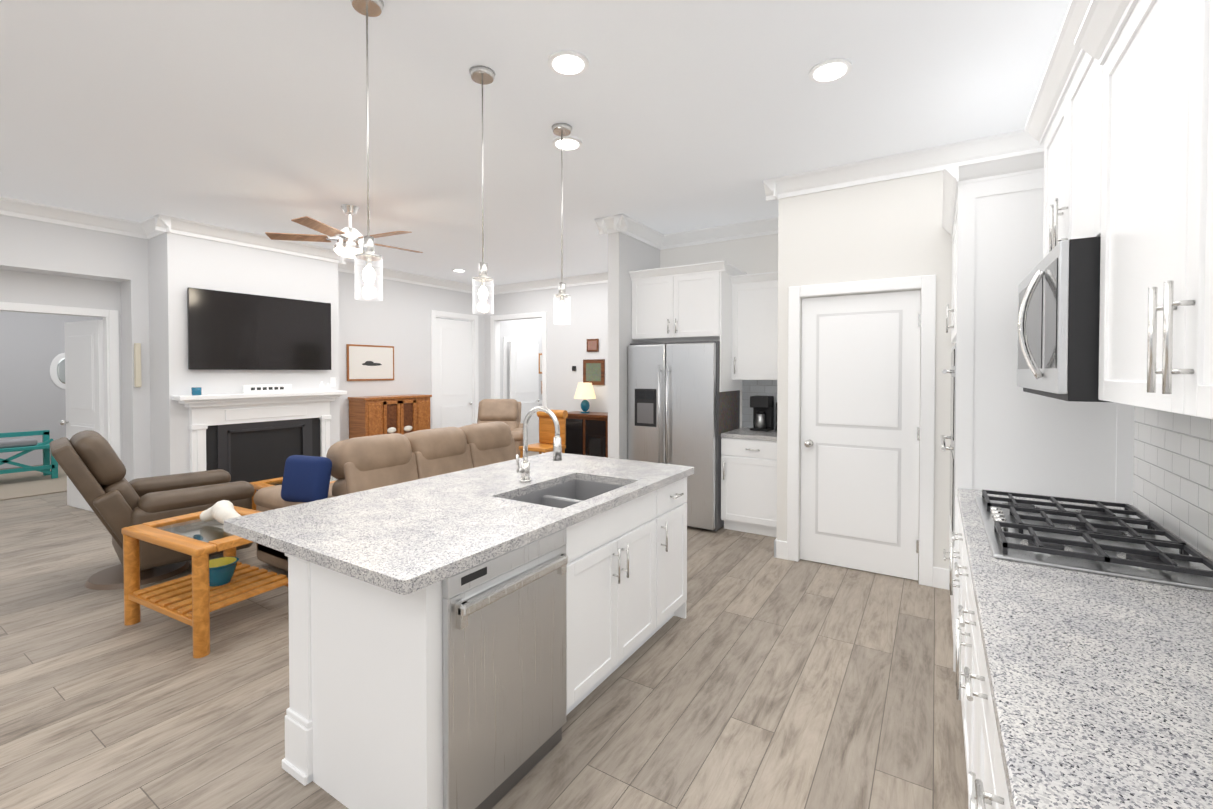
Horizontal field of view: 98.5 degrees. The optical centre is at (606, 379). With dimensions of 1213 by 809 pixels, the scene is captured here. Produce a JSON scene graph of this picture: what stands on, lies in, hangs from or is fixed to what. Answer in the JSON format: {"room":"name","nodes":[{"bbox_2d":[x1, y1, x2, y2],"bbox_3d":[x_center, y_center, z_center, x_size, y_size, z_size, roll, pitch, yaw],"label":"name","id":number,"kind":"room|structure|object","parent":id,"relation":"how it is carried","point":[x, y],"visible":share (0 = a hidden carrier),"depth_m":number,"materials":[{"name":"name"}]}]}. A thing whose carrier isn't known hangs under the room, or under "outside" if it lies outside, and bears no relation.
{"room":"kitchen and living room","nodes":[
{"label":"kitchen and living room","id":0,"kind":"room"},
{"bbox_2d":[0,311,102,468],"bbox_3d":[-9.456,-0.131,7.822,0.120,3.000,4.740,1,1,32],"label":"wall","id":1,"kind":"structure","parent":0,"point":[32,394],"depth_m":8.26,"materials":[{"name":"white paint"}]},
{"bbox_2d":[50,353,64,388],"bbox_3d":[-8.881,-0.143,8.582,0.034,0.600,0.372,1,1,32],"label":"oval mirror","id":2,"kind":"object","parent":1,"relation":"attached to","point":[57,370],"visible":0.52,"depth_m":8.51,"materials":[{"name":"white mirror"}]},
{"bbox_2d":[0,269,122,462],"bbox_3d":[-4.939,-0.100,5.798,0.120,3.000,3.100,1,1,32],"label":"wall","id":3,"kind":"structure","parent":0,"point":[31,288],"depth_m":5.11,"materials":[{"name":"white paint"}]},
{"bbox_2d":[60,320,103,511],"bbox_3d":[-5.627,0.386,5.629,0.800,2.025,0.176,0,1,26],"label":"door","id":4,"kind":"structure","parent":3,"relation":"in","point":[84,388],"depth_m":5.58,"materials":[{"name":"white wood"}]},
{"bbox_2d":[0,267,124,282],"bbox_3d":[-5.479,-1.102,4.645,0.180,0.200,1.800,1,1,32],"label":"wall","id":5,"kind":"structure","parent":0,"point":[51,273],"depth_m":5.00,"materials":[{"name":"white paint"}]},
{"bbox_2d":[121,281,129,481],"bbox_3d":[-4.967,0.095,5.476,0.180,2.620,0.120,1,1,32],"label":"wall","id":6,"kind":"structure","parent":0,"point":[124,340],"depth_m":5.42,"materials":[{"name":"white paint"}]},
{"bbox_2d":[0,214,484,480],"bbox_3d":[-4.013,-0.114,6.703,0.120,3.000,6.820,1,1,32],"label":"wall","id":7,"kind":"structure","parent":0,"point":[398,317],"depth_m":5.43,"materials":[{"name":"white paint"}]},
{"bbox_2d":[134,343,141,386],"bbox_3d":[-4.780,-0.147,5.325,0.047,0.450,0.048,1,1,32],"label":"door chime","id":8,"kind":"object","parent":7,"relation":"attached to","point":[137,364],"visible":0.98,"depth_m":5.31,"materials":[{"name":"beige"}]},
{"bbox_2d":[346,344,393,380],"bbox_3d":[-3.393,-0.242,7.540,0.027,0.510,0.740,1,1,32],"label":"framed picture","id":9,"kind":"object","parent":7,"relation":"attached to","point":[370,362],"visible":1,"depth_m":7.50,"materials":[{"name":"white paper"}]},
{"bbox_2d":[436,318,471,427],"bbox_3d":[-2.617,0.165,8.919,0.176,2.365,0.810,1,1,32],"label":"door","id":10,"kind":"structure","parent":7,"relation":"in","point":[453,373],"depth_m":8.89,"materials":[{"name":"white wood"}]},
{"bbox_2d":[148,232,339,478],"bbox_3d":[-4.070,-0.103,6.030,0.498,3.000,1.740,1,1,32],"label":"wall","id":11,"kind":"structure","parent":0,"point":[178,265],"depth_m":5.41,"materials":[{"name":"white paint"}]},
{"bbox_2d":[187,287,330,369],"bbox_3d":[-3.828,-0.523,5.876,0.061,0.825,1.460,1,1,32],"label":"tv","id":12,"kind":"object","parent":11,"relation":"attached to","point":[233,331],"visible":1,"depth_m":5.75,"materials":[{"name":"black"}]},
{"bbox_2d":[330,378,335,386],"bbox_3d":[-3.436,0.031,6.560,0.006,0.115,0.070,1,1,32],"label":"outlet","id":13,"kind":"object","parent":11,"relation":"attached to","point":[332,382],"visible":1,"depth_m":6.55,"materials":[{"name":"white plastic"}]},
{"bbox_2d":[0,451,967,808],"bbox_3d":[-3.576,1.456,5.434,13.600,0.100,12.900,1,1,32],"label":"floor","id":14,"kind":"structure","parent":0,"point":[760,675],"depth_m":2.38,"materials":[{"name":"brown wood"}]},
{"bbox_2d":[0,466,66,500],"bbox_3d":[-7.952,1.378,6.836,2.500,0.011,3.000,1,1,32],"label":"rug","id":15,"kind":"object","parent":14,"relation":"on","point":[23,484],"visible":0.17,"depth_m":6.83,"materials":[{"name":"beige carpet"}]},
{"bbox_2d":[0,430,57,478],"bbox_3d":[-8.053,1.049,6.954,0.480,0.640,1.000,1,1,32],"label":"bench","id":16,"kind":"object","parent":15,"relation":"on","point":[26,445],"visible":0.94,"depth_m":7.07,"materials":[{"name":"teal paint"}]},
{"bbox_2d":[49,430,254,589],"bbox_3d":[-3.372,0.897,3.914,0.924,1.065,1.081,1,1,42],"label":"recliner","id":17,"kind":"object","parent":14,"relation":"on","point":[91,464],"visible":0.73,"depth_m":3.59,"materials":[{"name":"brown leather"}]},
{"bbox_2d":[121,500,287,657],"bbox_3d":[-2.351,1.082,3.153,0.841,0.724,0.601,0,1,27],"label":"end table","id":18,"kind":"object","parent":14,"relation":"on","point":[225,577],"visible":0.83,"depth_m":3.04,"materials":[{"name":"brown wood"}]},
{"bbox_2d":[209,557,238,585],"bbox_3d":[-2.360,1.174,3.181,0.200,0.127,0.200,0,1,27],"label":"pot","id":19,"kind":"object","parent":18,"relation":"on","point":[222,569],"depth_m":3.15,"materials":[{"name":"blue ceramic"}]},
{"bbox_2d":[172,391,346,490],"bbox_3d":[-3.956,0.773,5.971,0.632,1.250,1.700,1,1,32],"label":"mantel","id":20,"kind":"object","parent":14,"relation":"on","point":[251,437],"visible":0.67,"depth_m":5.78,"materials":[{"name":"white painted wood"},{"name":"black metal"},{"name":"glass"}]},
{"bbox_2d":[191,387,201,394],"bbox_3d":[-4.146,0.114,5.260,0.080,0.073,0.084,1,1,32],"label":"mantel decor","id":21,"kind":"object","parent":20,"relation":"on","point":[195,390],"depth_m":5.25,"materials":[{"name":"blue"}]},
{"bbox_2d":[243,384,291,393],"bbox_3d":[-3.790,0.099,5.823,0.080,0.092,0.493,1,1,32],"label":"mantel decor","id":22,"kind":"object","parent":20,"relation":"on","point":[271,388],"depth_m":5.85,"materials":[{"name":"white"}]},
{"bbox_2d":[250,477,336,509],"bbox_3d":[-2.738,1.186,5.220,0.701,0.453,1.251,1,1,32],"label":"coffee table","id":23,"kind":"object","parent":14,"relation":"on","point":[258,485],"visible":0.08,"depth_m":4.90,"materials":[{"name":"brown wood"}]},
{"bbox_2d":[253,421,516,570],"bbox_3d":[-1.699,0.897,4.628,1.065,0.963,2.225,1,1,32],"label":"sofa","id":24,"kind":"object","parent":14,"relation":"on","point":[356,464],"visible":0.48,"depth_m":3.93,"materials":[{"name":"beige leather"}]},
{"bbox_2d":[281,455,331,501],"bbox_3d":[-2.129,0.708,3.705,0.382,0.327,0.210,1,1,32],"label":"pillow","id":25,"kind":"object","parent":24,"relation":"on","point":[305,478],"depth_m":3.64,"materials":[{"name":"blue fabric"}]},
{"bbox_2d":[348,394,431,438],"bbox_3d":[-3.122,0.805,7.604,0.400,1.135,1.110,1,1,32],"label":"curio cabinet","id":26,"kind":"object","parent":14,"relation":"on","point":[381,415],"visible":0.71,"depth_m":7.35,"materials":[{"name":"brown wood"}]},
{"bbox_2d":[278,470,693,808],"bbox_3d":[-0.336,1.013,2.554,0.857,0.875,1.960,1,1,32],"label":"kitchen island","id":27,"kind":"object","parent":14,"relation":"on","point":[471,638],"depth_m":1.83,"materials":[{"name":"white painted wood"},{"name":"granite"}]},
{"bbox_2d":[224,482,579,597],"bbox_3d":[-0.796,0.562,2.081,1.105,0.040,0.840,1,1,32],"label":"island countertop","id":28,"kind":"structure","parent":27,"relation":"on","point":[396,538],"depth_m":1.91,"materials":[{"name":"white stone"}]},
{"bbox_2d":[412,462,655,517],"bbox_3d":[-0.393,0.553,2.719,1.105,0.040,0.670,1,1,32],"label":"island countertop","id":29,"kind":"structure","parent":27,"relation":"on","point":[502,479],"depth_m":2.71,"materials":[{"name":"white stone"}]},
{"bbox_2d":[508,450,693,485],"bbox_3d":[-0.073,0.545,3.226,1.105,0.040,0.530,1,1,32],"label":"island countertop","id":30,"kind":"structure","parent":27,"relation":"on","point":[606,469],"depth_m":3.10,"materials":[{"name":"white stone"}]},
{"bbox_2d":[473,399,522,457],"bbox_3d":[-1.653,0.838,7.757,0.924,1.065,1.081,0,1,-3],"label":"recliner","id":31,"kind":"object","parent":14,"relation":"on","point":[507,412],"visible":0.27,"depth_m":7.96,"materials":[{"name":"beige leather"}]},
{"bbox_2d":[519,409,567,457],"bbox_3d":[-0.861,0.900,7.141,0.460,0.960,0.500,1,1,32],"label":"wood chair","id":32,"kind":"object","parent":14,"relation":"on","point":[546,432],"visible":0.71,"depth_m":7.22,"materials":[{"name":"orange wood"}]},
{"bbox_2d":[565,411,607,457],"bbox_3d":[-0.221,0.938,7.921,0.910,0.860,0.460,1,1,32],"label":"hutch","id":33,"kind":"object","parent":14,"relation":"on","point":[587,434],"visible":0.42,"depth_m":7.71,"materials":[{"name":"brown wood"}]},
{"bbox_2d":[574,383,595,412],"bbox_3d":[-0.327,0.276,7.977,0.340,0.459,0.340,1,1,32],"label":"table lamp","id":34,"kind":"object","parent":33,"relation":"on","point":[584,391],"visible":1,"depth_m":7.88,"materials":[{"name":"beige fabric"}]},
{"bbox_2d":[628,341,739,530],"bbox_3d":[0.775,0.515,5.303,0.922,1.765,0.792,1,1,32],"label":"fridge","id":35,"kind":"object","parent":14,"relation":"on","point":[683,410],"visible":0.65,"depth_m":4.95,"materials":[{"name":"silver metal"}]},
{"bbox_2d":[721,437,776,536],"bbox_3d":[1.496,0.976,4.979,0.616,0.875,0.636,1,1,32],"label":"base cabinet","id":36,"kind":"object","parent":14,"relation":"on","point":[748,464],"depth_m":4.74,"materials":[{"name":"white wood"}]},
{"bbox_2d":[721,425,776,440],"bbox_3d":[1.494,0.518,4.969,0.616,0.040,0.642,1,1,32],"label":"countertop","id":37,"kind":"structure","parent":36,"relation":"on","point":[771,435],"depth_m":4.85,"materials":[{"name":"white stone"}]},
{"bbox_2d":[750,395,776,431],"bbox_3d":[1.590,0.328,5.076,0.340,0.333,0.200,1,1,32],"label":"coffee maker","id":38,"kind":"object","parent":37,"relation":"on","point":[763,412],"visible":0.79,"depth_m":5.06,"materials":[{"name":"black plastic"}]},
{"bbox_2d":[953,520,956,599],"bbox_3d":[1.936,1.017,2.310,0.626,0.875,0.287,1,1,32],"label":"base cabinet","id":39,"kind":"object","parent":14,"relation":"on","point":[954,521],"depth_m":2.58,"materials":[{"name":"white wood"}]},
{"bbox_2d":[953,508,960,698],"bbox_3d":[1.769,1.021,2.047,0.626,0.875,0.564,1,1,32],"label":"base cabinet","id":40,"kind":"object","parent":14,"relation":"on","point":[958,509],"depth_m":2.56,"materials":[{"name":"white wood"}]},
{"bbox_2d":[957,532,964,731],"bbox_3d":[1.529,1.027,1.666,0.626,0.875,0.564,1,1,32],"label":"base cabinet","id":41,"kind":"object","parent":14,"relation":"on","point":[960,587],"depth_m":2.00,"materials":[{"name":"white wood"}]},
{"bbox_2d":[964,556,972,808],"bbox_3d":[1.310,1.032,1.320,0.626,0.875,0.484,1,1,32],"label":"base cabinet","id":42,"kind":"object","parent":14,"relation":"on","point":[968,583],"depth_m":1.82,"materials":[{"name":"white wood"}]},
{"bbox_2d":[969,604,1008,808],"bbox_3d":[1.008,1.039,0.841,0.626,0.875,0.875,1,1,32],"label":"base cabinet","id":43,"kind":"object","parent":14,"relation":"on","point":[986,774],"depth_m":1.18,"materials":[{"name":"white wood"}]},
{"bbox_2d":[957,488,1212,808],"bbox_3d":[1.388,0.573,1.441,0.632,0.040,2.330,1,1,32],"label":"countertop","id":44,"kind":"structure","parent":43,"relation":"on","point":[1095,621],"depth_m":1.08,"materials":[{"name":"white stone"}]},
{"bbox_2d":[945,150,1140,630],"bbox_3d":[2.301,0.200,2.896,0.646,2.490,1.157,1,1,32],"label":"tall cabinet","id":45,"kind":"object","parent":14,"relation":"on","point":[1001,442],"depth_m":2.47,"materials":[{"name":"white"}]},
{"bbox_2d":[500,318,541,442],"bbox_3d":[-1.532,-0.167,10.163,0.120,3.000,1.680,1,1,32],"label":"wall","id":46,"kind":"structure","parent":0,"point":[527,328],"depth_m":9.79,"materials":[{"name":"white paint"}]},
{"bbox_2d":[503,337,541,403],"bbox_3d":[-1.450,0.273,10.168,0.019,2.120,1.575,1,1,32],"label":"door frame","id":47,"kind":"structure","parent":46,"relation":"attached to","point":[511,339],"depth_m":9.54,"materials":[{"name":"white wood"}]},
{"bbox_2d":[509,342,539,444],"bbox_3d":[-1.546,0.320,9.859,0.176,2.025,0.780,1,1,32],"label":"hall door","id":48,"kind":"structure","parent":46,"relation":"in","point":[524,374],"depth_m":9.88,"materials":[{"name":"white wood"}]},
{"bbox_2d":[539,353,541,373],"bbox_3d":[-1.285,-0.321,10.418,0.020,0.400,0.220,1,1,32],"label":"picture","id":49,"kind":"object","parent":46,"relation":"attached to","point":[540,363],"visible":0.25,"depth_m":10.36,"materials":[{"name":"brown wood"}]},
{"bbox_2d":[0,0,1070,285],"bbox_3d":[-3.576,-1.643,5.386,13.600,0.100,12.900,1,1,32],"label":"ceiling","id":50,"kind":"structure","parent":0,"point":[250,116],"depth_m":2.99,"materials":[{"name":"white paint"}]},
{"bbox_2d":[265,205,422,257],"bbox_3d":[-2.322,-1.353,4.800,1.314,0.460,1.322,1,1,32],"label":"ceiling fan","id":51,"kind":"object","parent":50,"relation":"hanging from","point":[349,243],"visible":0.92,"depth_m":4.69,"materials":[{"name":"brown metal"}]},
{"bbox_2d":[351,0,383,300],"bbox_3d":[-0.975,-0.935,2.135,0.130,1.214,0.130,1,1,32],"label":"pendant light","id":52,"kind":"object","parent":50,"relation":"hanging from","point":[370,8],"visible":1,"depth_m":2.13,"materials":[{"name":"glass"}]},
{"bbox_2d":[452,269,465,271],"bbox_3d":[-2.192,-1.622,7.766,0.199,0.015,0.199,0,1,8],"label":"recessed light","id":53,"kind":"object","parent":50,"relation":"in","point":[455,270],"depth_m":7.72,"materials":[{"name":"white"}]},
{"bbox_2d":[469,65,494,314],"bbox_3d":[-0.627,-0.943,2.648,0.130,1.214,0.130,1,1,32],"label":"pendant light","id":54,"kind":"object","parent":50,"relation":"hanging from","point":[482,75],"visible":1,"depth_m":2.64,"materials":[{"name":"glass"}]},
{"bbox_2d":[551,123,571,323],"bbox_3d":[-0.276,-0.952,3.243,0.130,1.214,0.130,1,1,32],"label":"pendant light","id":55,"kind":"object","parent":50,"relation":"hanging from","point":[561,129],"visible":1,"depth_m":3.23,"materials":[{"name":"silver metal"}]},
{"bbox_2d":[552,136,581,150],"bbox_3d":[-0.259,-1.555,3.447,0.199,0.015,0.199,0,1,26],"label":"recessed light","id":56,"kind":"object","parent":50,"relation":"in","point":[570,143],"depth_m":3.42,"materials":[{"name":"white plastic"}]},
{"bbox_2d":[548,50,588,75],"bbox_3d":[-0.187,-1.541,2.550,0.199,0.015,0.199,0,1,8],"label":"recessed light","id":57,"kind":"object","parent":50,"relation":"in","point":[568,63],"depth_m":2.53,"materials":[{"name":"white plastic"}]},
{"bbox_2d":[809,58,851,82],"bbox_3d":[1.118,-1.542,2.613,0.199,0.015,0.199,0,1,-7],"label":"recessed light","id":58,"kind":"object","parent":50,"relation":"in","point":[830,70],"depth_m":2.59,"materials":[{"name":"white plastic"}]},
{"bbox_2d":[484,282,607,451],"bbox_3d":[-0.419,-0.140,8.396,4.390,3.000,0.120,1,1,32],"label":"wall","id":59,"kind":"structure","parent":0,"point":[567,343],"depth_m":8.46,"materials":[{"name":"white paint"}]},
{"bbox_2d":[587,339,598,351],"bbox_3d":[-0.217,-0.536,8.175,0.220,0.200,0.021,1,1,32],"label":"picture","id":60,"kind":"object","parent":59,"relation":"attached to","point":[592,345],"visible":0.98,"depth_m":8.16,"materials":[{"name":"pink paper"}]},
{"bbox_2d":[583,359,604,384],"bbox_3d":[-0.200,-0.116,8.171,0.400,0.400,0.021,1,1,32],"label":"picture","id":61,"kind":"object","parent":59,"relation":"attached to","point":[593,371],"visible":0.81,"depth_m":8.15,"materials":[{"name":"brown wood"}]},
{"bbox_2d":[608,232,659,459],"bbox_3d":[0.709,-0.106,6.194,0.130,3.000,2.400,1,1,32],"label":"wall","id":62,"kind":"structure","parent":0,"point":[627,254],"depth_m":5.20,"materials":[{"name":"white paint"}]},
{"bbox_2d":[660,234,920,491],"bbox_3d":[2.061,-0.088,5.056,3.370,3.000,0.120,1,1,32],"label":"wall","id":63,"kind":"structure","parent":0,"point":[754,255],"depth_m":5.41,"materials":[{"name":"white paint"}]},
{"bbox_2d":[629,261,740,341],"bbox_3d":[0.825,-0.753,5.364,0.929,0.680,0.656,1,1,32],"label":"upper cabinet","id":64,"kind":"object","parent":63,"relation":"attached to","point":[682,303],"depth_m":5.05,"materials":[{"name":"white wood"}]},
{"bbox_2d":[729,271,777,380],"bbox_3d":[1.573,-0.499,5.078,0.616,1.000,0.346,1,1,32],"label":"upper cabinet","id":65,"kind":"object","parent":63,"relation":"attached to","point":[733,309],"depth_m":4.98,"materials":[{"name":"white wood"}]},
{"bbox_2d":[777,171,954,588],"bbox_3d":[2.159,-0.068,3.741,1.800,3.000,0.120,1,1,32],"label":"wall","id":66,"kind":"structure","parent":0,"point":[870,231],"depth_m":3.80,"materials":[{"name":"white paint"}]},
{"bbox_2d":[800,290,920,579],"bbox_3d":[1.859,0.395,3.879,0.804,2.054,0.120,1,1,32],"label":"pantry door","id":67,"kind":"structure","parent":66,"relation":"in","point":[860,396],"depth_m":3.88,"materials":[{"name":"white wood"}]},
{"bbox_2d":[993,208,1092,399],"bbox_3d":[1.692,-0.214,1.784,0.496,0.502,0.905,1,1,32],"label":"microwave","id":68,"kind":"object","parent":0,"relation":"attached to","point":[1043,282],"depth_m":1.73,"materials":[{"name":"silver metal"}]},
{"bbox_2d":[1037,0,1108,215],"bbox_3d":[1.756,-0.752,1.735,0.346,0.690,0.925,1,1,32],"label":"upper cabinet","id":69,"kind":"object","parent":0,"relation":"attached to","point":[1065,162],"depth_m":1.76,"materials":[{"name":"white wood"}]},
{"bbox_2d":[1089,0,1212,431],"bbox_3d":[1.191,-0.436,0.846,0.346,1.005,1.180,1,1,32],"label":"upper cabinet","id":70,"kind":"object","parent":0,"relation":"attached to","point":[1153,59],"depth_m":1.10,"materials":[{"name":"white wood"}]},
{"bbox_3d":[1.108,-0.014,0.278,0.120,3.000,9.220,1,1,32],"label":"wall","id":71,"kind":"structure","parent":0,"visible":0},
{"bbox_2d":[0,196,135,459],"bbox_3d":[-6.266,-0.055,2.934,0.095,3.000,5.840,1,1,32],"label":"trim","id":72,"kind":"structure","parent":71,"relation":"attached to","point":[13,207],"depth_m":5.17,"materials":[{"name":"white wood"}]},
{"bbox_2d":[136,217,151,238],"bbox_3d":[-4.519,-0.091,5.227,0.360,3.000,0.095,1,1,32],"label":"trim","id":73,"kind":"structure","parent":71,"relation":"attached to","point":[143,228],"depth_m":5.30,"materials":[{"name":"white"}]},
{"bbox_2d":[152,214,351,480],"bbox_3d":[-3.820,-0.101,5.872,0.095,3.000,1.930,1,1,32],"label":"trim","id":74,"kind":"structure","parent":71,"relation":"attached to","point":[161,224],"depth_m":5.65,"materials":[{"name":"white wood"}]},
{"bbox_2d":[480,274,591,452],"bbox_3d":[-0.482,-0.138,8.305,4.140,3.000,0.100,1,1,32],"label":"trim","id":75,"kind":"structure","parent":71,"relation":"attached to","point":[586,279],"depth_m":8.87,"materials":[{"name":"white wood"}]},
{"bbox_2d":[592,216,611,283],"bbox_3d":[0.575,-0.105,6.164,0.125,3.000,2.395,1,1,32],"label":"trim","id":76,"kind":"structure","parent":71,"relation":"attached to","point":[604,224],"depth_m":5.18,"materials":[{"name":"white paint"}]},
{"bbox_2d":[612,214,663,249],"bbox_3d":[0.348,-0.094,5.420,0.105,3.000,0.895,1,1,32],"label":"trim","id":77,"kind":"structure","parent":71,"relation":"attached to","point":[622,223],"depth_m":5.33,"materials":[{"name":"white"}]},
{"bbox_2d":[664,220,759,248],"bbox_3d":[1.242,-1.524,5.424,1.570,0.140,0.095,1,1,32],"label":"trim","id":78,"kind":"structure","parent":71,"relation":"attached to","point":[748,229],"depth_m":5.50,"materials":[{"name":"white"}]},
{"bbox_2d":[760,129,1044,589],"bbox_3d":[2.015,-0.067,3.704,1.785,3.000,0.095,1,1,32],"label":"trim","id":79,"kind":"structure","parent":71,"relation":"attached to","point":[920,161],"depth_m":3.66,"materials":[{"name":"white wood"}]}
]}

